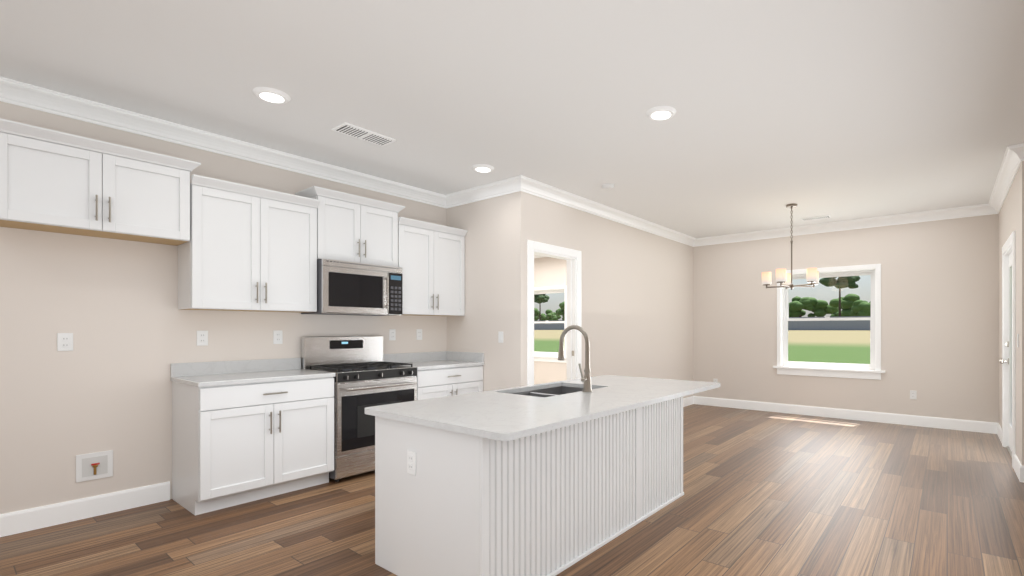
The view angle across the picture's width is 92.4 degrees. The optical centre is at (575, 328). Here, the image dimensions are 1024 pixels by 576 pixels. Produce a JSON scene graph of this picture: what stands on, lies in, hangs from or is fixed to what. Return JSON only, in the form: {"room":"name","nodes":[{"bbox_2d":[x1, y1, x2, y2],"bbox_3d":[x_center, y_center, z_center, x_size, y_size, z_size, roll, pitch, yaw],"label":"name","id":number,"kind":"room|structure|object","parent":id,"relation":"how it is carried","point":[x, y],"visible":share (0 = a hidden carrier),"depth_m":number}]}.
{"room":"kitchen","nodes":[
{"label":"kitchen","id":0,"kind":"room"},
{"bbox_2d":[0,101,446,513],"bbox_3d":[-3.335,-0.120,3.263,0.120,2.760,5.950,0,0,37],"label":"wall","id":1,"kind":"structure","parent":0,"point":[111,305],"depth_m":3.35},
{"bbox_2d":[57,333,72,350],"bbox_3d":[-3.323,0.085,3.172,0.008,0.116,0.072,0,0,37],"label":"outlet","id":2,"kind":"object","parent":1,"relation":"attached to","point":[64,341],"visible":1,"depth_m":3.17},
{"bbox_2d":[76,450,112,482],"bbox_3d":[-3.231,0.923,3.275,0.029,0.180,0.180,0,0,37],"label":"outlet box","id":3,"kind":"object","parent":1,"relation":"attached to","point":[94,466],"visible":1,"depth_m":3.27},
{"bbox_2d":[0,118,200,245],"bbox_3d":[-3.102,-0.897,3.163,0.366,0.555,0.999,0,0,37],"label":"upper cabinet","id":4,"kind":"object","parent":1,"relation":"attached to","point":[54,181],"visible":1,"depth_m":3.04},
{"bbox_2d":[197,331,207,345],"bbox_3d":[-2.878,0.070,3.756,0.008,0.116,0.072,0,0,37],"label":"outlet","id":5,"kind":"object","parent":1,"relation":"attached to","point":[202,338],"visible":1,"depth_m":3.75},
{"bbox_2d":[178,174,319,312],"bbox_3d":[-2.563,-0.615,3.870,0.366,0.940,0.864,0,0,37],"label":"upper cabinet","id":6,"kind":"object","parent":1,"relation":"attached to","point":[248,248],"visible":0.98,"depth_m":3.73},
{"bbox_2d":[273,330,282,343],"bbox_3d":[-2.555,0.070,4.180,0.008,0.116,0.072,0,0,37],"label":"outlet","id":7,"kind":"object","parent":1,"relation":"attached to","point":[277,336],"visible":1,"depth_m":4.18},
{"bbox_2d":[295,186,404,266],"bbox_3d":[-2.069,-0.895,4.519,0.366,0.600,0.858,0,0,37],"label":"upper cabinet","id":8,"kind":"object","parent":1,"relation":"attached to","point":[355,228],"visible":0.75,"depth_m":4.39},
{"bbox_2d":[301,259,402,315],"bbox_3d":[-2.034,-0.361,4.492,0.453,0.458,0.752,0,0,37],"label":"over-the-range microwave","id":9,"kind":"object","parent":8,"relation":"attached to","point":[351,288],"visible":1,"depth_m":4.33},
{"bbox_2d":[389,329,395,339],"bbox_3d":[-1.898,0.060,5.043,0.008,0.116,0.072,0,0,37],"label":"outlet","id":10,"kind":"object","parent":1,"relation":"attached to","point":[392,334],"visible":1,"depth_m":5.04},
{"bbox_2d":[416,329,421,339],"bbox_3d":[-1.702,0.060,5.300,0.008,0.116,0.072,0,0,37],"label":"outlet","id":11,"kind":"object","parent":1,"relation":"attached to","point":[418,334],"visible":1,"depth_m":5.29},
{"bbox_2d":[398,217,467,315],"bbox_3d":[-1.588,-0.615,5.151,0.366,0.940,0.820,0,0,37],"label":"upper cabinet","id":12,"kind":"object","parent":1,"relation":"attached to","point":[431,259],"visible":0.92,"depth_m":5.04},
{"bbox_2d":[0,76,446,208],"bbox_3d":[-3.212,-1.440,3.244,0.097,0.118,5.830,0,0,37],"label":"crown molding","id":13,"kind":"structure","parent":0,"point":[18,93],"depth_m":3.65},
{"bbox_2d":[447,191,528,390],"bbox_3d":[-2.348,-0.120,6.325,4.600,2.760,0.120,0,0,37],"label":"wall","id":14,"kind":"structure","parent":0,"point":[497,235],"depth_m":5.10},
{"bbox_2d":[444,178,514,207],"bbox_3d":[-1.001,-1.440,5.164,1.050,0.118,0.097,0,0,37],"label":"crown molding","id":15,"kind":"structure","parent":14,"relation":"attached to","point":[502,187],"depth_m":5.19},
{"bbox_2d":[498,332,502,342],"bbox_3d":[-0.780,0.085,5.050,0.072,0.116,0.009,0,0,37],"label":"light switch","id":16,"kind":"object","parent":14,"relation":"attached to","point":[500,337],"visible":1,"depth_m":5.05},
{"bbox_2d":[0,404,1023,575],"bbox_3d":[0.422,1.310,3.022,6.390,0.100,10.420,0,0,37],"label":"floor","id":17,"kind":"structure","parent":0,"point":[767,493],"depth_m":3.16},
{"bbox_2d":[0,481,169,536],"bbox_3d":[-4.032,1.192,2.237,0.014,0.135,3.415,0,0,37],"label":"baseboard","id":18,"kind":"structure","parent":17,"relation":"on","point":[20,521],"depth_m":3.22},
{"bbox_2d":[171,358,335,514],"bbox_3d":[-2.460,0.757,3.764,0.660,1.005,0.908,0,0,37],"label":"base cabinet","id":19,"kind":"object","parent":17,"relation":"on","point":[244,431],"visible":1,"depth_m":3.54},
{"bbox_2d":[301,336,416,481],"bbox_3d":[-1.931,0.665,4.413,0.705,1.190,0.754,0,0,37],"label":"range","id":20,"kind":"object","parent":17,"relation":"on","point":[365,376],"visible":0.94,"depth_m":4.19},
{"bbox_2d":[383,351,483,399],"bbox_3d":[-1.471,0.757,5.062,0.660,1.005,0.823,0,0,37],"label":"base cabinet","id":21,"kind":"object","parent":17,"relation":"on","point":[445,373],"visible":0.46,"depth_m":5.00},
{"bbox_2d":[369,383,686,575],"bbox_3d":[-0.137,0.855,3.160,0.872,0.810,2.024,0,0,37],"label":"kitchen island","id":22,"kind":"object","parent":17,"relation":"on","point":[551,479],"depth_m":2.46},
{"bbox_2d":[369,391,624,442],"bbox_3d":[-0.432,0.435,2.635,1.080,0.030,0.850,0,0,37],"label":"island countertop","id":23,"kind":"structure","parent":22,"relation":"on","point":[497,414],"depth_m":2.48},
{"bbox_2d":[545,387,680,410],"bbox_3d":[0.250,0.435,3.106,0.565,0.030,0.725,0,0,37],"label":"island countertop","id":24,"kind":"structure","parent":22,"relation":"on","point":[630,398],"depth_m":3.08},
{"bbox_2d":[558,325,591,391],"bbox_3d":[-0.024,0.196,3.308,0.284,0.446,0.114,0,0,37],"label":"faucet","id":25,"kind":"object","parent":24,"relation":"on","point":[586,380],"visible":1,"depth_m":3.25},
{"bbox_2d":[0,0,1023,258],"bbox_3d":[-0.954,-1.550,4.070,9.850,0.100,10.420,0,0,37],"label":"ceiling","id":26,"kind":"structure","parent":0,"point":[840,110],"depth_m":3.03},
{"bbox_2d":[253,87,290,103],"bbox_3d":[-1.947,-1.489,3.122,0.208,0.021,0.208,0,0,37],"label":"recessed light","id":27,"kind":"object","parent":26,"relation":"in","point":[271,95],"visible":1,"depth_m":3.09},
{"bbox_2d":[331,122,395,146],"bbox_3d":[-1.628,-1.492,3.758,0.200,0.014,0.420,0,0,37],"label":"ceiling vent","id":28,"kind":"object","parent":26,"relation":"in","point":[345,128],"visible":0.98,"depth_m":3.73},
{"bbox_2d":[472,164,493,172],"bbox_3d":[-0.865,-1.489,4.534,0.208,0.021,0.208,0,0,37],"label":"recessed light","id":29,"kind":"object","parent":26,"relation":"in","point":[483,168],"visible":1,"depth_m":4.50},
{"bbox_2d":[601,184,613,190],"bbox_3d":[0.334,-1.480,5.100,0.136,0.040,0.136,0,0,37],"label":"smoke detector","id":30,"kind":"object","parent":26,"relation":"attached to","point":[607,187],"visible":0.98,"depth_m":5.06},
{"bbox_2d":[646,106,675,120],"bbox_3d":[0.590,-1.489,3.379,0.208,0.021,0.208,0,0,37],"label":"recessed light","id":31,"kind":"object","parent":26,"relation":"in","point":[659,113],"visible":1,"depth_m":3.35},
{"bbox_2d":[762,204,818,289],"bbox_3d":[2.586,-0.986,5.888,0.646,1.028,0.649,0,0,37],"label":"chandelier","id":32,"kind":"object","parent":26,"relation":"hanging from","point":[783,278],"visible":1,"depth_m":5.87},
{"bbox_2d":[800,215,831,220],"bbox_3d":[3.232,-1.492,6.564,0.360,0.014,0.160,0,0,37],"label":"ceiling vent","id":33,"kind":"object","parent":26,"relation":"in","point":[815,217],"visible":1,"depth_m":6.55},
{"bbox_2d":[529,194,692,397],"bbox_3d":[0.698,-0.120,6.627,0.120,2.760,4.050,0,0,37],"label":"wall","id":34,"kind":"structure","parent":0,"point":[637,302],"depth_m":6.52},
{"bbox_2d":[527,240,581,385],"bbox_3d":[-0.266,0.177,5.350,0.142,2.165,0.910,0,0,37],"label":"door frame","id":35,"kind":"structure","parent":34,"relation":"attached to","point":[573,257],"depth_m":5.60},
{"bbox_2d":[512,175,695,246],"bbox_3d":[0.718,-1.440,6.476,0.097,0.118,4.267,0,0,37],"label":"crown molding","id":36,"kind":"structure","parent":34,"relation":"attached to","point":[519,183],"depth_m":5.79},
{"bbox_2d":[683,396,695,406],"bbox_3d":[1.009,1.192,6.925,0.014,0.135,3.120,0,0,37],"label":"baseboard","id":37,"kind":"structure","parent":34,"relation":"attached to","point":[691,400],"depth_m":8.05},
{"bbox_2d":[534,214,998,422],"bbox_3d":[1.736,-0.120,8.476,8.790,2.760,0.150,0,0,37],"label":"wall","id":38,"kind":"structure","parent":0,"point":[940,317],"depth_m":6.53},
{"bbox_2d":[534,285,566,362],"bbox_3d":[-0.634,-0.098,10.243,1.320,1.565,0.200,0,0,37],"label":"bedroom window","id":39,"kind":"structure","parent":38,"relation":"in","point":[550,357],"depth_m":10.12},
{"bbox_2d":[773,264,884,379],"bbox_3d":[3.607,-0.098,7.014,1.440,1.565,0.200,0,0,37],"label":"dining window","id":40,"kind":"structure","parent":38,"relation":"in","point":[871,371],"depth_m":6.93},
{"bbox_2d":[696,204,987,246],"bbox_3d":[3.538,-1.440,6.949,3.770,0.118,0.097,0,0,37],"label":"crown molding","id":41,"kind":"structure","parent":38,"relation":"attached to","point":[982,209],"depth_m":6.72},
{"bbox_2d":[696,396,995,433],"bbox_3d":[3.516,1.192,7.018,3.890,0.135,0.014,0,0,37],"label":"baseboard","id":42,"kind":"structure","parent":38,"relation":"attached to","point":[902,419],"depth_m":6.72},
{"bbox_2d":[910,390,916,399],"bbox_3d":[4.394,0.860,6.351,0.072,0.116,0.008,0,0,37],"label":"outlet","id":43,"kind":"object","parent":38,"relation":"attached to","point":[913,394],"visible":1,"depth_m":6.35},
{"bbox_2d":[999,161,1023,465],"bbox_3d":[4.430,-0.120,4.885,0.150,2.760,2.300,0,0,37],"label":"wall","id":44,"kind":"structure","parent":0,"point":[1011,216],"depth_m":4.27},
{"bbox_2d":[996,423,1001,442],"bbox_3d":[4.831,1.192,5.547,0.014,0.135,0.680,0,0,37],"label":"baseboard","id":45,"kind":"structure","parent":44,"relation":"attached to","point":[998,428],"depth_m":5.62},
{"bbox_2d":[999,252,1011,451],"bbox_3d":[4.300,0.232,4.818,0.126,2.032,0.915,0,0,37],"label":"door","id":46,"kind":"structure","parent":44,"relation":"in","point":[1009,345],"depth_m":5.06},
{"bbox_2d":[988,143,1023,214],"bbox_3d":[4.272,-1.440,4.882,0.097,0.118,2.297,0,0,37],"label":"crown molding","id":47,"kind":"structure","parent":44,"relation":"attached to","point":[1014,154],"depth_m":4.59},
{"bbox_2d":[1002,231,1015,468],"bbox_3d":[4.344,0.188,4.787,0.168,2.145,1.110,0,0,37],"label":"door frame","id":48,"kind":"structure","parent":44,"relation":"attached to","point":[1009,247],"depth_m":5.17},
{"bbox_2d":[1014,454,1020,472],"bbox_3d":[3.810,1.192,4.206,0.014,0.135,0.450,0,0,37],"label":"baseboard","id":49,"kind":"structure","parent":44,"relation":"attached to","point":[1016,461],"depth_m":4.27},
{"bbox_2d":[1016,464,1023,482],"bbox_3d":[4.074,1.192,3.702,1.044,0.135,0.014,0,0,37],"label":"baseboard","id":50,"kind":"structure","parent":44,"relation":"attached to","point":[1019,468],"depth_m":4.01},
{"label":"outside","id":51,"kind":"structure","parent":0,"visible":0},
{"bbox_2d":[534,330,869,363],"bbox_3d":[-5.506,-0.240,67.042,210.000,3.600,180.000,0,0,37],"label":"lawn","id":52,"kind":"structure","parent":51,"point":[808,340],"depth_m":29.14},
{"bbox_2d":[534,316,870,329],"bbox_3d":[0.583,-0.510,75.038,190.000,1.700,0.100,0,0,37],"label":"fence","id":53,"kind":"object","parent":52,"relation":"on","point":[831,325],"depth_m":54.63},
{"bbox_2d":[534,276,870,320],"bbox_3d":[28.808,-6.966,115.480,190.000,12.488,32.209,0,0,37],"label":"trees","id":54,"kind":"object","parent":52,"relation":"on","point":[834,304],"depth_m":104.74}
]}

